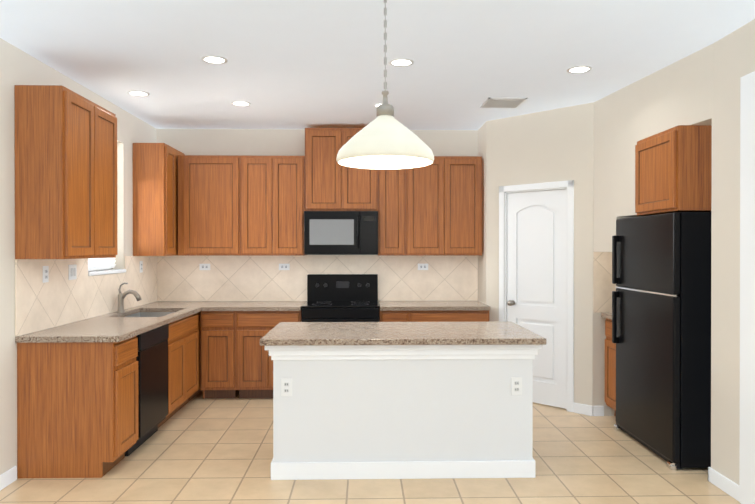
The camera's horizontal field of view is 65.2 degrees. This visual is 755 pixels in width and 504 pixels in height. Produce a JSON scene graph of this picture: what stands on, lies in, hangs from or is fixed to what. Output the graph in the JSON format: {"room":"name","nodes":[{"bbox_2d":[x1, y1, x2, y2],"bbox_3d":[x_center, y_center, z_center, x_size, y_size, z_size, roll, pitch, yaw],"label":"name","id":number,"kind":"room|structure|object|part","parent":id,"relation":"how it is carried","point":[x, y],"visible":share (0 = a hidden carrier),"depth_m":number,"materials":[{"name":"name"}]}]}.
{"room":"kitchen","nodes":[
{"label":"kitchen","id":0,"kind":"room"},
{"bbox_2d":[0,38,156,474],"bbox_3d":[-2.369,0.077,2.338,0.191,2.770,8.250,0,0,-1],"label":"wall","id":1,"kind":"structure","parent":0,"point":[18,66],"depth_m":4.07,"materials":[{"name":"paint"}]},
{"bbox_2d":[0,466,16,490],"bbox_3d":[-2.248,1.422,1.056,0.013,0.090,5.430,0,0,-1],"label":"baseboard","id":2,"kind":"structure","parent":1,"relation":"attached to","point":[8,477],"depth_m":3.68,"materials":[{"name":"white paint"}]},
{"bbox_2d":[43,266,48,282],"bbox_3d":[-2.309,0.155,4.106,0.010,0.115,0.070,0,0,-1],"label":"electrical outlet","id":3,"kind":"object","parent":1,"relation":"attached to","point":[45,274],"visible":1,"depth_m":4.10,"materials":[{"name":"white paint"}]},
{"bbox_2d":[15,85,116,258],"bbox_3d":[-2.162,-0.511,4.171,0.322,1.110,0.809,0,0,-1],"label":"upper cabinet","id":4,"kind":"object","parent":1,"relation":"attached to","point":[65,173],"visible":1,"depth_m":3.78,"materials":[{"name":"brown wood"}]},
{"bbox_2d":[68,264,76,279],"bbox_3d":[-2.317,0.153,4.486,0.009,0.115,0.115,0,0,-1],"label":"light switch","id":5,"kind":"object","parent":1,"relation":"attached to","point":[72,272],"visible":1,"depth_m":4.47,"materials":[{"name":"white paint"}]},
{"bbox_2d":[88,264,125,275],"bbox_3d":[-2.413,-0.409,5.116,0.170,1.200,0.740,0,0,-1],"label":"window sill","id":6,"kind":"structure","parent":1,"relation":"in","point":[102,271],"depth_m":5.12,"materials":[{"name":"white paint"}]},
{"bbox_2d":[88,258,115,269],"bbox_3d":[-2.425,-0.429,5.116,0.045,1.153,0.698,0,0,-1],"label":"window blinds","id":7,"kind":"object","parent":6,"relation":"attached to","point":[98,263],"visible":0.06,"depth_m":5.17,"materials":[{"name":"white plastic"}]},
{"bbox_2d":[140,261,142,272],"bbox_3d":[-2.349,0.147,5.865,0.010,0.115,0.070,0,0,-1],"label":"electrical outlet","id":8,"kind":"object","parent":1,"relation":"attached to","point":[141,266],"visible":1,"depth_m":5.86,"materials":[{"name":"white paint"}]},
{"bbox_2d":[133,143,184,255],"bbox_3d":[-2.204,-0.508,6.014,0.322,1.090,0.656,0,0,-1],"label":"upper cabinet","id":9,"kind":"object","parent":1,"relation":"attached to","point":[155,199],"visible":1,"depth_m":5.69,"materials":[{"name":"brown wood"}]},
{"bbox_3d":[-2.050,-0.502,5.839,0.022,1.040,0.264,0,0,-1],"label":"door","id":10,"kind":"part","parent":9,"relation":"part of","materials":[{"name":"brown wood"}]},
{"bbox_2d":[156,129,477,155],"bbox_3d":[-0.643,0.060,6.444,3.710,2.770,0.120,0,0,-1],"label":"wall","id":11,"kind":"structure","parent":0,"point":[269,142],"depth_m":6.37,"materials":[{"name":"paint"}]},
{"bbox_2d":[178,155,241,255],"bbox_3d":[-1.726,-0.477,6.183,0.637,1.025,0.342,0,0,-1],"label":"upper cabinet","id":12,"kind":"object","parent":11,"relation":"attached to","point":[237,205],"depth_m":6.02,"materials":[{"name":"brown wood"}]},
{"bbox_2d":[242,155,273,255],"bbox_3d":[-1.243,-0.477,6.194,0.327,1.025,0.342,0,0,-1],"label":"upper cabinet","id":13,"kind":"object","parent":11,"relation":"attached to","point":[257,171],"depth_m":6.03,"materials":[{"name":"brown wood"}]},
{"bbox_2d":[274,156,304,255],"bbox_3d":[-0.916,-0.477,6.202,0.327,1.025,0.342,0,0,-1],"label":"upper cabinet","id":14,"kind":"object","parent":11,"relation":"attached to","point":[289,171],"depth_m":6.04,"materials":[{"name":"brown wood"}]},
{"bbox_2d":[157,255,477,300],"bbox_3d":[-0.641,0.282,6.378,3.464,0.494,0.008,0,0,-1],"label":"backsplash","id":15,"kind":"structure","parent":11,"relation":"attached to","point":[265,278],"depth_m":6.37,"materials":[{"name":"beige tile"}]},
{"bbox_2d":[199,264,209,269],"bbox_3d":[-1.856,0.160,6.340,0.115,0.070,0.010,0,0,-1],"label":"electrical outlet","id":16,"kind":"object","parent":15,"relation":"attached to","point":[204,266],"visible":1,"depth_m":6.34,"materials":[{"name":"white paint"}]},
{"bbox_2d":[279,264,289,269],"bbox_3d":[-1.006,0.160,6.360,0.115,0.070,0.010,0,0,-1],"label":"electrical outlet","id":17,"kind":"object","parent":15,"relation":"attached to","point":[284,266],"visible":1,"depth_m":6.36,"materials":[{"name":"white plastic"}]},
{"bbox_2d":[418,264,427,269],"bbox_3d":[0.494,0.160,6.394,0.115,0.070,0.010,0,0,-1],"label":"electrical outlet","id":18,"kind":"object","parent":15,"relation":"attached to","point":[422,266],"visible":1,"depth_m":6.39,"materials":[{"name":"white plastic"}]},
{"bbox_2d":[305,128,377,210],"bbox_3d":[-0.374,-0.848,6.212,0.751,0.852,0.342,0,0,-1],"label":"upper cabinet","id":19,"kind":"object","parent":11,"relation":"attached to","point":[331,184],"visible":0.85,"depth_m":6.05,"materials":[{"name":"brown wood"}]},
{"bbox_2d":[304,211,377,254],"bbox_3d":[-0.372,-0.195,6.151,0.748,0.442,0.452,0,0,-1],"label":"microwave","id":20,"kind":"object","parent":19,"relation":"attached to","point":[340,232],"visible":1,"depth_m":5.97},
{"bbox_3d":[-0.194,-0.199,5.951,0.018,0.312,0.044,0,0,-1],"label":"handle","id":21,"kind":"part","parent":20,"relation":"part of","materials":[{"name":"black plastic"}]},
{"bbox_3d":[-0.086,-0.198,5.984,0.183,0.426,0.022,0,0,-1],"label":"panel","id":22,"kind":"part","parent":20,"relation":"part of","materials":[{"name":"black plastic"}]},
{"bbox_2d":[378,156,481,255],"bbox_3d":[0.540,-0.477,6.235,1.073,1.025,0.342,0,0,-1],"label":"upper cabinet","id":23,"kind":"object","parent":11,"relation":"attached to","point":[434,208],"visible":0.92,"depth_m":6.07,"materials":[{"name":"brown wood"}]},
{"bbox_2d":[0,390,740,503],"bbox_3d":[0.175,1.512,2.403,5.320,0.100,8.250,0,0,-1],"label":"floor","id":24,"kind":"structure","parent":0,"point":[197,449],"depth_m":3.79,"materials":[{"name":"tile"}]},
{"bbox_2d":[17,336,137,478],"bbox_3d":[-2.003,1.018,3.991,0.632,0.875,0.389,0,0,-1],"label":"base cabinet","id":25,"kind":"object","parent":24,"relation":"on","point":[77,409],"depth_m":3.80,"materials":[{"name":"brown wood"}]},
{"bbox_2d":[125,324,168,455],"bbox_3d":[-1.990,1.019,4.492,0.600,0.868,0.602,0,0,-1],"label":"dishwasher","id":26,"kind":"object","parent":24,"relation":"on","point":[152,358],"visible":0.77,"depth_m":4.44,"materials":[{"name":"black metal"}]},
{"bbox_3d":[-1.705,1.016,4.498,0.022,0.615,0.602,0,0,-1],"label":"door","id":27,"kind":"part","parent":26,"relation":"part of","materials":[{"name":"black metal"}]},
{"bbox_3d":[-1.703,0.644,4.497,0.026,0.118,0.602,0,0,-1],"label":"panel","id":28,"kind":"part","parent":26,"relation":"part of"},
{"bbox_2d":[168,311,201,402],"bbox_3d":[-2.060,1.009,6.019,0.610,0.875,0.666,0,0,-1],"label":"base cabinet","id":29,"kind":"object","parent":24,"relation":"on","point":[184,354],"depth_m":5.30,"materials":[{"name":"brown wood"}]},
{"bbox_2d":[15,301,210,342],"bbox_3d":[-2.014,0.555,5.063,0.660,0.038,2.577,0,0,-1],"label":"countertop","id":30,"kind":"structure","parent":29,"relation":"on","point":[114,327],"depth_m":4.32,"materials":[{"name":"stone"}]},
{"bbox_2d":[117,283,141,312],"bbox_3d":[-2.199,0.403,5.229,0.218,0.265,0.066,0,0,-1],"label":"faucet","id":31,"kind":"object","parent":30,"relation":"on","point":[121,296],"visible":1,"depth_m":5.21,"materials":[{"name":"silver metal"}]},
{"bbox_2d":[125,312,173,316],"bbox_3d":[-2.026,0.668,5.235,0.470,0.189,0.760,0,0,-1],"label":"sink","id":32,"kind":"object","parent":30,"relation":"in","point":[140,314],"depth_m":5.60,"materials":[{"name":"metal"}]},
{"bbox_2d":[201,310,301,398],"bbox_3d":[-1.242,1.009,6.055,0.976,0.875,0.632,0,0,-1],"label":"base cabinet","id":33,"kind":"object","parent":24,"relation":"on","point":[236,360],"visible":0.71,"depth_m":5.74,"materials":[{"name":"brown wood"}]},
{"bbox_2d":[203,301,306,310],"bbox_3d":[-1.231,0.551,6.042,0.950,0.038,0.655,0,0,-1],"label":"countertop","id":34,"kind":"structure","parent":33,"relation":"on","point":[215,305],"depth_m":5.77,"materials":[{"name":"stone"}]},
{"bbox_2d":[301,274,378,321],"bbox_3d":[-0.368,0.844,6.027,0.759,1.205,0.709,0,0,-1],"label":"range","id":35,"kind":"object","parent":24,"relation":"on","point":[342,297],"visible":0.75,"depth_m":6.32,"materials":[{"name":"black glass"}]},
{"bbox_2d":[301,301,378,307],"bbox_3d":[-0.368,0.533,6.034,0.759,0.016,0.593,0,0,-1],"label":"cooktop","id":36,"kind":"object","parent":35,"relation":"in","point":[309,304],"depth_m":5.90,"materials":[{"name":"black glass"}]},
{"bbox_3d":[-0.362,0.595,5.742,0.749,0.095,0.030,0,0,-1],"label":"panel","id":37,"kind":"part","parent":35,"relation":"part of","materials":[{"name":"black metal"}]},
{"bbox_3d":[-0.362,0.930,5.741,0.749,0.565,0.034,0,0,-1],"label":"door","id":38,"kind":"part","parent":35,"relation":"part of","materials":[{"name":"black metal"}]},
{"bbox_2d":[260,345,541,479],"bbox_3d":[0.161,1.019,4.122,1.766,0.872,0.748,0,0,-1],"label":"kitchen island","id":39,"kind":"object","parent":24,"relation":"on","point":[397,400],"depth_m":3.79,"materials":[{"name":"paint"}]},
{"bbox_2d":[281,378,291,395],"bbox_3d":[-0.582,0.866,3.773,0.070,0.115,0.010,0,0,-1],"label":"outlet","id":40,"kind":"object","parent":39,"relation":"attached to","point":[286,383],"depth_m":3.77,"materials":[{"name":"white paint"}]},
{"bbox_2d":[260,321,545,344],"bbox_3d":[0.155,0.562,4.134,1.800,0.039,0.880,0,0,-1],"label":"island countertop","id":41,"kind":"structure","parent":39,"relation":"on","point":[506,332],"depth_m":3.89,"materials":[{"name":"beige stone"}]},
{"bbox_3d":[0.161,0.636,4.120,1.766,0.107,0.748,0,0,-1],"label":"crown","id":42,"kind":"part","parent":39,"relation":"part of","materials":[{"name":"white wood"}]},
{"bbox_2d":[511,377,521,394],"bbox_3d":[0.898,0.866,3.807,0.070,0.115,0.010,0,0,-1],"label":"outlet","id":43,"kind":"object","parent":39,"relation":"attached to","point":[516,382],"depth_m":3.80,"materials":[{"name":"white paint"}]},
{"bbox_2d":[379,308,488,321],"bbox_3d":[0.556,1.009,6.096,1.081,0.875,0.632,0,0,-1],"label":"base cabinet","id":44,"kind":"object","parent":24,"relation":"on","point":[442,316],"visible":0.12,"depth_m":5.79,"materials":[{"name":"brown wood"}]},
{"bbox_2d":[378,301,490,310],"bbox_3d":[0.558,0.550,6.083,1.080,0.038,0.655,0,0,-1],"label":"countertop","id":45,"kind":"structure","parent":44,"relation":"on","point":[423,305],"depth_m":5.87,"materials":[{"name":"stone"}]},
{"bbox_2d":[605,318,615,416],"bbox_3d":[2.327,1.013,5.049,0.649,0.875,0.346,0,0,-1],"label":"base cabinet","id":46,"kind":"object","parent":24,"relation":"on","point":[610,373],"visible":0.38,"depth_m":5.09,"materials":[{"name":"brown wood"}]},
{"bbox_2d":[601,313,611,319],"bbox_3d":[2.316,0.555,5.047,0.672,0.038,0.347,0,0,-1],"label":"countertop","id":47,"kind":"structure","parent":46,"relation":"on","point":[607,315],"depth_m":5.10,"materials":[{"name":"stone"}]},
{"bbox_3d":[2.015,0.668,5.040,0.020,0.135,0.311,0,0,-1],"label":"drawer","id":48,"kind":"part","parent":46,"relation":"part of","materials":[{"name":"brown wood"}]},
{"bbox_2d":[612,212,710,469],"bbox_3d":[2.275,0.594,4.385,0.730,1.720,0.925,0,0,-1],"label":"fridge","id":49,"kind":"object","parent":24,"relation":"on","point":[661,304],"visible":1,"depth_m":4.02,"materials":[{"name":"black metal"}]},
{"bbox_3d":[1.924,0.302,4.768,0.046,0.870,0.040,0,0,-1],"label":"handle","id":50,"kind":"part","parent":49,"relation":"part of","materials":[{"name":"black plastic"}]},
{"bbox_3d":[1.965,0.289,4.369,0.021,0.011,0.902,0,0,-1],"label":"door trim","id":51,"kind":"part","parent":49,"relation":"part of","materials":[{"name":"silver metal"}]},
{"bbox_3d":[1.980,0.008,4.368,0.049,0.549,0.910,0,0,-1],"label":"door","id":52,"kind":"part","parent":49,"relation":"part of","materials":[{"name":"black metal"}]},
{"bbox_3d":[1.980,0.850,4.372,0.049,1.111,0.910,0,0,-1],"label":"door","id":53,"kind":"part","parent":49,"relation":"part of","materials":[{"name":"black metal"}]},
{"bbox_2d":[0,0,754,129],"bbox_3d":[0.175,-1.358,2.391,5.320,0.100,8.250,0,0,-1],"label":"ceiling","id":54,"kind":"structure","parent":0,"point":[296,64],"depth_m":3.87,"materials":[{"name":"paint"}]},
{"bbox_2d":[127,90,149,96],"bbox_3d":[-1.983,-1.315,4.897,0.176,0.006,0.176,0,0,-1],"label":"recessed light","id":55,"kind":"object","parent":54,"relation":"in","point":[147,93],"depth_m":4.89,"materials":[{"name":"white paint"}]},
{"bbox_3d":[-1.983,-1.315,4.897,0.132,0.001,0.132,0,0,-1],"label":"recessed ceiling light lens","id":56,"kind":"part","parent":55,"relation":"part of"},
{"bbox_2d":[201,55,227,63],"bbox_3d":[-1.113,-1.312,4.027,0.176,0.006,0.176,0,0,-1],"label":"recessed light","id":57,"kind":"object","parent":54,"relation":"in","point":[207,56],"depth_m":4.02,"materials":[{"name":"white paint"}]},
{"bbox_3d":[-1.113,-1.311,4.027,0.132,0.001,0.132,0,0,-1],"label":"recessed ceiling light lens","id":58,"kind":"part","parent":57,"relation":"part of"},
{"bbox_2d":[231,101,250,105],"bbox_3d":[-1.210,-1.317,5.235,0.176,0.006,0.176,0,0,-1],"label":"recessed light","id":59,"kind":"object","parent":54,"relation":"in","point":[249,103],"depth_m":5.23,"materials":[{"name":"white paint"}]},
{"bbox_3d":[-1.210,-1.316,5.235,0.132,0.001,0.132,0,0,-1],"label":"recessed ceiling light lens","id":60,"kind":"part","parent":59,"relation":"part of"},
{"bbox_2d":[336,0,433,168],"bbox_3d":[0.033,-0.841,2.485,0.412,0.933,0.412,0,0,-1],"label":"pendant light","id":61,"kind":"object","parent":54,"relation":"hanging from","point":[385,139],"visible":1,"depth_m":2.39,"materials":[{"name":"white glass"}]},
{"bbox_3d":[0.033,-0.475,2.486,0.412,0.201,0.412,0,0,-1],"label":"lamp shade","id":62,"kind":"part","parent":61,"relation":"part of","materials":[{"name":"white glass"}]},
{"bbox_3d":[0.033,-0.982,2.484,0.013,0.612,0.013,0,0,-1],"label":"cord","id":63,"kind":"part","parent":61,"relation":"part of","materials":[{"name":"silver metal"}]},
{"bbox_2d":[389,58,413,66],"bbox_3d":[0.166,-1.312,4.086,0.176,0.006,0.176,0,0,-1],"label":"recessed light","id":64,"kind":"object","parent":54,"relation":"in","point":[392,60],"depth_m":4.08,"materials":[{"name":"white paint"}]},
{"bbox_3d":[0.166,-1.311,4.086,0.132,0.001,0.132,0,0,-1],"label":"recessed ceiling light lens","id":65,"kind":"part","parent":64,"relation":"part of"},
{"bbox_2d":[480,97,527,107],"bbox_3d":[1.111,-1.316,5.208,0.340,0.008,0.340,0,0,-1],"label":"ceiling vent","id":66,"kind":"object","parent":54,"relation":"in","point":[503,103],"visible":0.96,"depth_m":5.20,"materials":[{"name":"white metal"}]},
{"bbox_2d":[567,65,591,73],"bbox_3d":[1.453,-1.313,4.246,0.176,0.006,0.176,0,0,-1],"label":"recessed light","id":67,"kind":"object","parent":54,"relation":"in","point":[570,68],"depth_m":4.24,"materials":[{"name":"white paint"}]},
{"bbox_3d":[1.453,-1.312,4.246,0.132,0.001,0.132,0,0,-1],"label":"recessed ceiling light lens","id":68,"kind":"part","parent":67,"relation":"part of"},
{"bbox_2d":[478,121,486,303],"bbox_3d":[1.158,0.061,6.200,0.120,2.770,0.450,0,0,-1],"label":"wall","id":69,"kind":"structure","parent":0,"point":[482,141],"depth_m":6.12,"materials":[{"name":"paint"}]},
{"bbox_2d":[486,103,592,405],"bbox_3d":[1.544,0.063,5.636,1.103,2.770,0.120,0,0,44],"label":"wall","id":70,"kind":"structure","parent":0,"point":[554,145],"depth_m":5.42,"materials":[{"name":"paint"}]},
{"bbox_2d":[499,180,573,411],"bbox_3d":[1.531,0.399,5.638,0.776,2.098,0.136,0,0,44],"label":"door frame","id":71,"kind":"structure","parent":70,"relation":"attached to","point":[545,186],"depth_m":5.36,"materials":[{"name":"white paint"}]},
{"bbox_2d":[507,189,566,408],"bbox_3d":[1.521,0.429,5.628,0.632,2.014,0.035,0,0,44],"label":"door leaf","id":72,"kind":"structure","parent":70,"relation":"in","point":[537,257],"depth_m":5.57,"materials":[{"name":"white paint"}]},
{"bbox_2d":[507,300,514,305],"bbox_3d":[1.303,0.498,5.763,0.056,0.056,0.071,0,0,44],"label":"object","id":73,"kind":"structure","parent":72,"relation":"attached to","point":[510,302],"depth_m":5.74,"materials":[{"name":"silver metal"}]},
{"bbox_2d":[573,402,592,415],"bbox_3d":[1.500,1.403,5.592,1.108,0.090,0.013,0,0,44],"label":"baseboard","id":74,"kind":"structure","parent":70,"relation":"attached to","point":[579,408],"depth_m":5.26,"materials":[{"name":"white paint"}]},
{"bbox_2d":[592,102,615,415],"bbox_3d":[2.335,0.065,5.276,0.870,2.770,0.131,0,0,-1],"label":"wall","id":75,"kind":"structure","parent":0,"point":[598,374],"depth_m":5.21,"materials":[{"name":"paint"}]},
{"bbox_2d":[593,406,603,415],"bbox_3d":[1.954,1.405,5.212,0.095,0.090,0.013,0,0,-1],"label":"baseboard return","id":76,"kind":"object","parent":75,"relation":"attached to","point":[598,410],"visible":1,"depth_m":5.21,"materials":[{"name":"white paint"}]},
{"bbox_2d":[593,142,638,251],"bbox_3d":[2.346,-0.426,4.891,0.865,0.850,0.697,0,0,-1],"label":"wall","id":77,"kind":"structure","parent":0,"point":[614,185],"depth_m":4.91,"materials":[{"name":"paint"}]},
{"bbox_2d":[635,125,711,215],"bbox_3d":[2.323,-0.562,4.239,0.694,0.566,0.599,0,0,-1],"label":"upper cabinet","id":78,"kind":"object","parent":77,"relation":"attached to","point":[673,169],"visible":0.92,"depth_m":3.95,"materials":[{"name":"brown wood"}]},
{"bbox_3d":[1.987,-0.557,4.231,0.022,0.516,0.564,0,0,-1],"label":"door","id":79,"kind":"part","parent":78,"relation":"part of","materials":[{"name":"brown wood"}]},
{"bbox_2d":[594,43,713,154],"bbox_3d":[2.355,-1.083,4.477,0.865,0.468,1.520,0,0,-1],"label":"soffit","id":80,"kind":"structure","parent":0,"point":[680,92],"depth_m":4.26,"materials":[{"name":"paint"}]},
{"bbox_2d":[711,19,754,484],"bbox_3d":[2.522,0.082,1.035,0.690,2.770,5.420,0,0,-1],"label":"wall","id":81,"kind":"structure","parent":0,"point":[734,57],"depth_m":3.58,"materials":[{"name":"paint"}]},
{"bbox_2d":[708,467,738,500],"bbox_3d":[2.454,1.422,1.105,0.583,0.090,5.313,0,0,-1],"label":"baseboard","id":82,"kind":"structure","parent":81,"relation":"attached to","point":[724,483],"depth_m":3.59,"materials":[{"name":"white paint"}]},
{"bbox_2d":[739,71,754,503],"bbox_3d":[2.116,0.223,3.282,0.018,2.470,0.290,0,0,-1],"label":"trim","id":83,"kind":"structure","parent":81,"relation":"attached to","point":[747,309],"depth_m":3.36,"materials":[{"name":"white paint"}]}
]}

